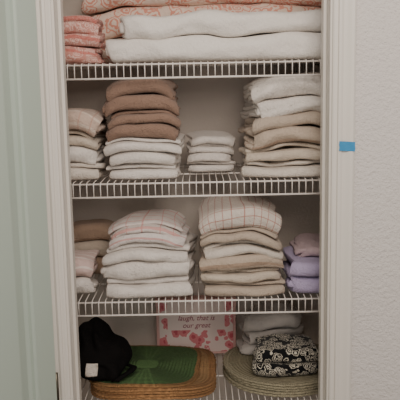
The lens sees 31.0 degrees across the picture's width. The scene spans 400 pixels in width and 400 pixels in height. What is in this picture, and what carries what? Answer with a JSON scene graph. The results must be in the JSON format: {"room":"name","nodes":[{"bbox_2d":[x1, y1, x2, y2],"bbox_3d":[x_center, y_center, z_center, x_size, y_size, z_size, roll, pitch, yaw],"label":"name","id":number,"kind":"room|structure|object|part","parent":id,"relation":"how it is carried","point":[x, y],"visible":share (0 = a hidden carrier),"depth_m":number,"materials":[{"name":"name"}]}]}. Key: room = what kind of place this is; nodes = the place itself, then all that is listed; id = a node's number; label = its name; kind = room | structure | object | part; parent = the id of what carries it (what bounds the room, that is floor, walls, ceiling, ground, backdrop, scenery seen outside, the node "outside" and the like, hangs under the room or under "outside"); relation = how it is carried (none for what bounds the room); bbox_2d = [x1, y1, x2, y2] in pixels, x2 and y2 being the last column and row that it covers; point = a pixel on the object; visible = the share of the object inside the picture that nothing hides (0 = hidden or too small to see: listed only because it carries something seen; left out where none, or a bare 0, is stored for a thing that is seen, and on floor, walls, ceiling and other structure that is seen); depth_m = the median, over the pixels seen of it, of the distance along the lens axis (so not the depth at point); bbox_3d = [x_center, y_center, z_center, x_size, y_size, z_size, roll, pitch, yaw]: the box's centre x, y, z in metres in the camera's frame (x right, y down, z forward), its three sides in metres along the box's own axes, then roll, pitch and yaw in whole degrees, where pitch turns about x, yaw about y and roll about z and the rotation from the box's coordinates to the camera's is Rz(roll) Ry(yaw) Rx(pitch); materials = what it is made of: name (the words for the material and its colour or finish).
{"room":"linen closet","nodes":[
{"label":"linen closet","id":0,"kind":"room"},
{"bbox_2d":[0,0,37,399],"bbox_3d":[-0.559,0.139,1.547,0.014,1.480,0.524,5,11,31],"label":"door","id":1,"kind":"structure","parent":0,"point":[18,368],"depth_m":1.72,"materials":[{"name":"paint"}]},
{"bbox_2d":[63,0,319,399],"bbox_3d":[-0.001,-0.075,2.481,1.120,2.440,0.080,-1,9,0],"label":"wall","id":2,"kind":"structure","parent":0,"point":[207,104],"depth_m":2.45,"materials":[{"name":"paint"}]},
{"bbox_2d":[66,59,320,80],"bbox_3d":[-0.007,-0.389,2.168,0.997,0.046,0.432,-1,9,0],"label":"wire shelf","id":3,"kind":"object","parent":2,"relation":"attached to","point":[306,62],"visible":0.7,"depth_m":1.97,"materials":[{"name":"white metal"}]},
{"bbox_2d":[63,14,107,64],"bbox_3d":[-0.373,-0.459,2.060,0.225,0.139,0.181,-1,9,0],"label":"towels","id":4,"kind":"object","parent":3,"relation":"on","point":[79,49],"visible":0.55,"depth_m":2.00,"materials":[{"name":"fabric"}]},
{"bbox_2d":[82,0,320,63],"bbox_3d":[0.055,-0.571,2.255,0.830,0.281,0.194,-1,9,1],"label":"quilt","id":5,"kind":"object","parent":3,"relation":"on","point":[117,10],"visible":0.16,"depth_m":2.20,"materials":[{"name":"fabric"}]},
{"bbox_2d":[106,10,320,63],"bbox_3d":[0.098,-0.470,2.061,0.730,0.142,0.199,-1,9,0],"label":"blankets","id":6,"kind":"object","parent":3,"relation":"on","point":[231,36],"visible":0.8,"depth_m":1.98,"materials":[{"name":"fabric"}]},
{"bbox_2d":[71,163,319,198],"bbox_3d":[-0.001,-0.065,2.221,0.997,0.046,0.432,-1,9,0],"label":"wire shelf","id":7,"kind":"object","parent":2,"relation":"attached to","point":[236,164],"visible":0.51,"depth_m":2.02,"materials":[{"name":"white metal"}]},
{"bbox_2d":[68,107,109,180],"bbox_3d":[-0.384,-0.174,2.164,0.231,0.202,0.295,-1,9,0],"label":"towel stack","id":8,"kind":"object","parent":7,"relation":"on","point":[88,128],"visible":0.53,"depth_m":2.05,"materials":[{"name":"beige fabric"}]},
{"bbox_2d":[101,76,184,178],"bbox_3d":[-0.163,-0.223,2.153,0.233,0.293,0.292,-1,9,0],"label":"towels","id":9,"kind":"object","parent":7,"relation":"on","point":[145,139],"visible":0.99,"depth_m":2.03,"materials":[{"name":"brown fabric"}]},
{"bbox_2d":[185,131,236,171],"bbox_3d":[0.034,-0.154,2.251,0.169,0.118,0.153,-1,9,0],"label":"stack","id":10,"kind":"object","parent":7,"relation":"on","point":[211,151],"visible":1,"depth_m":2.19,"materials":[{"name":"white fabric"}]},
{"bbox_2d":[237,73,320,176],"bbox_3d":[0.268,-0.235,2.166,0.326,0.296,0.351,-1,9,0],"label":"bath towels","id":11,"kind":"object","parent":7,"relation":"on","point":[281,123],"visible":0.79,"depth_m":2.03,"materials":[{"name":"beige fabric"}]},
{"bbox_2d":[77,265,318,316],"bbox_3d":[0.005,0.276,2.277,0.997,0.046,0.432,-1,9,0],"label":"wire shelf","id":12,"kind":"object","parent":2,"relation":"attached to","point":[198,281],"visible":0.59,"depth_m":2.08,"materials":[{"name":"white metal"}]},
{"bbox_2d":[75,249,100,293],"bbox_3d":[-0.398,0.216,2.194,0.184,0.112,0.167,-1,9,0],"label":"hand towels","id":13,"kind":"object","parent":12,"relation":"on","point":[86,265],"visible":0.49,"depth_m":2.14,"materials":[{"name":"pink fabric"}]},
{"bbox_2d":[73,219,116,273],"bbox_3d":[-0.361,0.155,2.388,0.190,0.167,0.136,-1,9,0],"label":"cloths","id":14,"kind":"object","parent":12,"relation":"on","point":[88,234],"visible":0.35,"depth_m":2.34,"materials":[{"name":"brown fabric"}]},
{"bbox_2d":[103,211,196,297],"bbox_3d":[-0.147,0.158,2.186,0.276,0.221,0.258,-1,9,0],"label":"bath towels","id":15,"kind":"object","parent":12,"relation":"on","point":[148,255],"visible":1,"depth_m":2.08,"materials":[{"name":"fabric"}]},
{"bbox_2d":[197,196,284,295],"bbox_3d":[0.121,0.128,2.206,0.260,0.263,0.306,-1,9,0],"label":"towel stack","id":16,"kind":"object","parent":12,"relation":"on","point":[241,244],"visible":1,"depth_m":2.08,"materials":[{"name":"fabric"}]},
{"bbox_2d":[282,236,319,293],"bbox_3d":[0.355,0.189,2.196,0.202,0.136,0.275,-1,9,0],"label":"towel stack","id":17,"kind":"object","parent":12,"relation":"on","point":[300,269],"visible":0.46,"depth_m":2.10,"materials":[{"name":"fabric"}]},
{"bbox_2d":[81,353,317,399],"bbox_3d":[0.011,0.585,2.329,0.997,0.046,0.432,-1,9,0],"label":"wire shelf","id":18,"kind":"object","parent":2,"relation":"attached to","point":[218,375],"visible":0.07,"depth_m":2.18,"materials":[{"name":"white metal"}]},
{"bbox_2d":[89,345,216,399],"bbox_3d":[-0.145,0.545,2.301,0.405,0.044,0.359,-1,9,0],"label":"placemats","id":19,"kind":"object","parent":18,"relation":"on","point":[162,372],"visible":0.84,"depth_m":2.21,"materials":[{"name":"wicker"}]},
{"bbox_2d":[78,317,136,381],"bbox_3d":[-0.299,0.456,2.220,0.208,0.162,0.188,-1,9,0],"label":"fabric bag","id":20,"kind":"object","parent":19,"relation":"on","point":[104,354],"visible":0.87,"depth_m":2.18,"materials":[{"name":"black fabric"}]},
{"bbox_2d":[155,295,235,352],"bbox_3d":[-0.013,0.432,2.495,0.277,0.199,0.044,-1,9,0],"label":"gift box","id":21,"kind":"object","parent":18,"relation":"on","point":[213,333],"visible":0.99,"depth_m":2.47,"materials":[{"name":"pink"}]},
{"bbox_3d":[-0.015,0.349,2.483,0.277,0.030,0.042,-1,9,0],"label":"lid","id":22,"kind":"part","parent":21,"relation":"part of","materials":[{"name":"cardboard"}]},
{"bbox_2d":[222,343,318,396],"bbox_3d":[0.272,0.534,2.324,0.400,0.044,0.393,-1,9,0],"label":"placemats","id":23,"kind":"object","parent":18,"relation":"on","point":[238,366],"visible":0.38,"depth_m":2.18,"materials":[{"name":"beige wicker"}]},
{"bbox_2d":[237,303,302,353],"bbox_3d":[0.239,0.426,2.384,0.234,0.147,0.140,-1,9,0],"label":"cloth bundle","id":24,"kind":"object","parent":23,"relation":"on","point":[253,326],"visible":0.62,"depth_m":2.34,"materials":[{"name":"white fabric"}]},
{"bbox_2d":[253,333,318,375],"bbox_3d":[0.262,0.478,2.240,0.202,0.090,0.160,-1,9,0],"label":"pouch","id":25,"kind":"object","parent":23,"relation":"on","point":[280,354],"visible":1,"depth_m":2.18,"materials":[{"name":"fabric"}]},
{"bbox_2d":[350,0,399,399],"bbox_3d":[0.975,-0.001,1.919,1.251,2.440,0.120,-1,9,0],"label":"wall","id":26,"kind":"structure","parent":0,"point":[375,337],"depth_m":1.86,"materials":[{"name":"white paint"}]},
{"bbox_2d":[318,0,326,399],"bbox_3d":[0.331,0.213,1.954,0.009,2.030,0.035,-1,9,0],"label":"door frame","id":27,"kind":"object","parent":26,"relation":"attached to","point":[323,2],"visible":1,"depth_m":1.91,"materials":[{"name":"paint"}]},
{"bbox_2d":[323,0,356,399],"bbox_3d":[0.366,0.185,1.938,0.063,2.090,0.139,-1,9,0],"label":"door frame","id":28,"kind":"structure","parent":26,"relation":"attached to","point":[344,11],"depth_m":1.85,"materials":[{"name":"paint"}]},
{"bbox_2d":[339,141,354,150],"bbox_3d":[0.371,-0.135,1.814,0.041,0.027,0.002,-1,9,0],"label":"tape","id":29,"kind":"object","parent":28,"relation":"attached to","point":[343,145],"visible":1,"depth_m":1.81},
{"bbox_3d":[-0.984,0.037,1.919,1.230,2.440,0.120,-1,9,0],"label":"wall","id":30,"kind":"structure","parent":0,"visible":0},
{"bbox_2d":[35,0,81,399],"bbox_3d":[-0.380,0.200,1.938,0.063,2.090,0.139,-1,9,0],"label":"door frame","id":31,"kind":"structure","parent":30,"relation":"attached to","point":[43,7],"depth_m":1.85,"materials":[{"name":"paint"}]},
{"bbox_3d":[-0.582,-0.641,1.424,0.035,0.100,0.524,4,11,31],"label":"door","id":32,"kind":"structure","parent":0,"visible":0},
{"bbox_2d":[15,0,56,399],"bbox_3d":[-0.413,0.252,1.829,0.035,2.000,0.068,4,11,31],"label":"stile","id":33,"kind":"object","parent":32,"relation":"attached to","point":[26,22],"visible":0.75,"depth_m":1.77,"materials":[{"name":"paint"}]},
{"bbox_2d":[56,372,58,399],"bbox_3d":[-0.377,0.493,1.895,0.011,0.080,0.011,4,11,30],"label":"hinge knuckle","id":34,"kind":"object","parent":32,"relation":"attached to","point":[57,381],"visible":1,"depth_m":1.89}
]}

